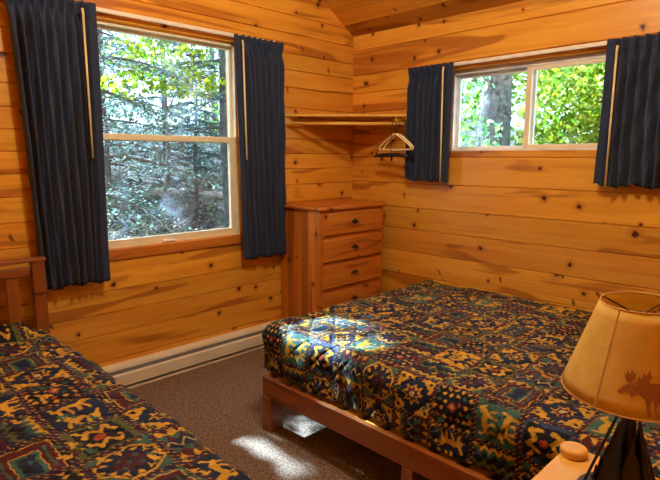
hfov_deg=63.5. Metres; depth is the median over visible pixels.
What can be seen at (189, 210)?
bush
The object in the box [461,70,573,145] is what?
leafy tree
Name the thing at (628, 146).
curtain
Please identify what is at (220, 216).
bush
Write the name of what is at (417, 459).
double bed
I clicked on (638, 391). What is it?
print
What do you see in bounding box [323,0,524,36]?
ceiling
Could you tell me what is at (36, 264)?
bed
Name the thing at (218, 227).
fallen log
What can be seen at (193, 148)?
conifer tree
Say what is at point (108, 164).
conifer tree
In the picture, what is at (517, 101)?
leafy tree
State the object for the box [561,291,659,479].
table lamp
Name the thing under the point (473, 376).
quilt
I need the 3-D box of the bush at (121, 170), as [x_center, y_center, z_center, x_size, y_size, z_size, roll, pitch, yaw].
[-4.231,-1.309,10.245,1.348,1.047,1.297,-9,12,-44]
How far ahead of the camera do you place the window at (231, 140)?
3.55 m
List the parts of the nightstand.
corner knob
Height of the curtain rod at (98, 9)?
0.036 m
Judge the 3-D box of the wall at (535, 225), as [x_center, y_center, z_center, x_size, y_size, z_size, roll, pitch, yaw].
[1.515,-0.306,3.352,0.140,2.440,3.900,-9,12,-44]
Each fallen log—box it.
[106,188,222,200]
[108,224,224,239]
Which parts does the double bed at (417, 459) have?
leg, rail, leg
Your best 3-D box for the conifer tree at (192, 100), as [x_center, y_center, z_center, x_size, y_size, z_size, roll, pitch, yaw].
[-2.469,-5.008,12.101,3.435,7.163,4.035,-2,9,-16]
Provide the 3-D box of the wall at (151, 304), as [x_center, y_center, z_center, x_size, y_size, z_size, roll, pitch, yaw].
[-1.370,-0.908,3.043,4.260,3.715,0.140,-9,12,-44]
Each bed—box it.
[0,256,49,333]
[262,372,508,479]
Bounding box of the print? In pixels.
[617,370,659,417]
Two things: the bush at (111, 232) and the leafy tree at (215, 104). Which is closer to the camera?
the bush at (111, 232)
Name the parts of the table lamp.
plate, lamp shade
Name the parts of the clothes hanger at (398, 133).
hanger frame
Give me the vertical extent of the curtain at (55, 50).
1.539 m
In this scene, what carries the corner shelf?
attached to the wall at (151, 304)
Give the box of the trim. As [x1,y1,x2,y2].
[109,234,242,260]
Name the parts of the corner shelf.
hanging rod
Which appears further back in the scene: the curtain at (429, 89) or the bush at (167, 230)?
the bush at (167, 230)
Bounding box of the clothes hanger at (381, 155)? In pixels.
[373,121,408,160]
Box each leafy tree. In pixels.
[99,30,208,151]
[99,34,225,233]
[142,45,219,144]
[460,69,602,143]
[460,76,502,145]
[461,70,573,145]
[508,63,604,145]
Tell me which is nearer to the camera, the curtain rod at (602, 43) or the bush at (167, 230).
the curtain rod at (602, 43)
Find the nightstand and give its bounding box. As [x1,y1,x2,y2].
[532,441,659,479]
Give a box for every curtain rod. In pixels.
[96,7,274,41]
[453,41,606,65]
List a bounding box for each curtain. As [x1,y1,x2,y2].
[5,0,110,290]
[234,33,285,259]
[404,62,453,182]
[593,32,659,189]
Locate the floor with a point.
(219, 403)
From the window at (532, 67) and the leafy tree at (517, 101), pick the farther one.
the leafy tree at (517, 101)
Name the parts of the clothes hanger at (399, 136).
hanger frame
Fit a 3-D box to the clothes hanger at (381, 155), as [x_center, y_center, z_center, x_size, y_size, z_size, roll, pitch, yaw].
[0.456,-0.739,3.988,0.028,0.293,0.362,-7,11,-38]
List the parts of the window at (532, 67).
fixed sash, sliding sash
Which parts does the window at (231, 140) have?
sash, sash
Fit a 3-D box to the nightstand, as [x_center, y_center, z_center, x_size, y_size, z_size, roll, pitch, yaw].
[0.684,0.917,1.257,0.442,0.624,0.460,-9,12,-44]
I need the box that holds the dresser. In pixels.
[281,199,385,318]
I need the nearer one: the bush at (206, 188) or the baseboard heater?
the baseboard heater
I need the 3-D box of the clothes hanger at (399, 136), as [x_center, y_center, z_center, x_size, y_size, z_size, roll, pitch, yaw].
[0.485,-0.776,3.982,0.014,0.217,0.353,-6,11,-36]
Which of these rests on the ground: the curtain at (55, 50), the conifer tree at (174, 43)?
the conifer tree at (174, 43)
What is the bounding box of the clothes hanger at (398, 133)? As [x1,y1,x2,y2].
[383,121,413,150]
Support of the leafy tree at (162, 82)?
on the ground
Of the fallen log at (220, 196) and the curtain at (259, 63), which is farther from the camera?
the fallen log at (220, 196)
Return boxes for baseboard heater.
[101,320,275,388]
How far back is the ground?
10.75 m
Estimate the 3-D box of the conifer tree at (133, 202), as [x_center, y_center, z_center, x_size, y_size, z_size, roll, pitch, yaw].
[-2.378,-2.318,5.256,2.610,6.629,2.540,0,9,0]
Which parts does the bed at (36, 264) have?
rail, headboard post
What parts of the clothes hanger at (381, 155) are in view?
hanger frame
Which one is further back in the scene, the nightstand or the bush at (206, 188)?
the bush at (206, 188)
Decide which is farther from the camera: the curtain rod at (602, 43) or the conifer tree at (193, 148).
the conifer tree at (193, 148)
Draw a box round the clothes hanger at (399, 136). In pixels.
[379,121,411,150]
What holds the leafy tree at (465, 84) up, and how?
on the ground
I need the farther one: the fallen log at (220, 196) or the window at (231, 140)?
the fallen log at (220, 196)
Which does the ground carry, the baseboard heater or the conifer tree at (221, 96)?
the conifer tree at (221, 96)
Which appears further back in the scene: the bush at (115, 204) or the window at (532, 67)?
the bush at (115, 204)
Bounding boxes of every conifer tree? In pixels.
[97,29,213,214]
[97,31,224,234]
[99,29,219,186]
[104,47,229,227]
[146,44,219,163]
[147,45,223,226]
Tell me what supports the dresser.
on the floor
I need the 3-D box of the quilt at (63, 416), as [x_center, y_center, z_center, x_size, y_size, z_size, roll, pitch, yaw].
[-1.200,0.657,1.824,1.030,0.241,1.897,-9,12,-44]
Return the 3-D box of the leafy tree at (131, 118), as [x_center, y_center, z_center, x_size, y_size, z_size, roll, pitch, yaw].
[-5.578,-4.721,13.821,4.696,5.584,3.590,-9,12,-44]
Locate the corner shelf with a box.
[285,114,406,129]
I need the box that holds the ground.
[106,115,564,236]
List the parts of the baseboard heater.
panel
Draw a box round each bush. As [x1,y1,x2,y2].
[105,148,145,186]
[105,175,146,222]
[107,211,141,239]
[112,214,188,238]
[125,197,199,236]
[146,178,219,224]
[176,216,229,231]
[178,164,221,196]
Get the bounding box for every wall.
[0,0,353,366]
[352,0,659,311]
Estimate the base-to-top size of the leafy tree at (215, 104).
5.712 m
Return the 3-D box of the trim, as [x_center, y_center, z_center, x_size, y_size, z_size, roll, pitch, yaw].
[-0.999,0.047,3.455,1.095,0.062,0.014,-9,12,-44]
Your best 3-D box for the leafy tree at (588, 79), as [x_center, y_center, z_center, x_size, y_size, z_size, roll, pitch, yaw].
[3.832,-1.134,7.795,2.448,3.954,2.629,-9,12,-44]
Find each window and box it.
[97,20,239,248]
[450,52,605,150]
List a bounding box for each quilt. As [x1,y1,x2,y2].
[0,322,250,479]
[262,280,659,479]
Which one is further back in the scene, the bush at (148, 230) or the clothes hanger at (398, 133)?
the bush at (148, 230)
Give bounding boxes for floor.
[128,348,504,479]
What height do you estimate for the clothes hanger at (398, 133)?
0.217 m

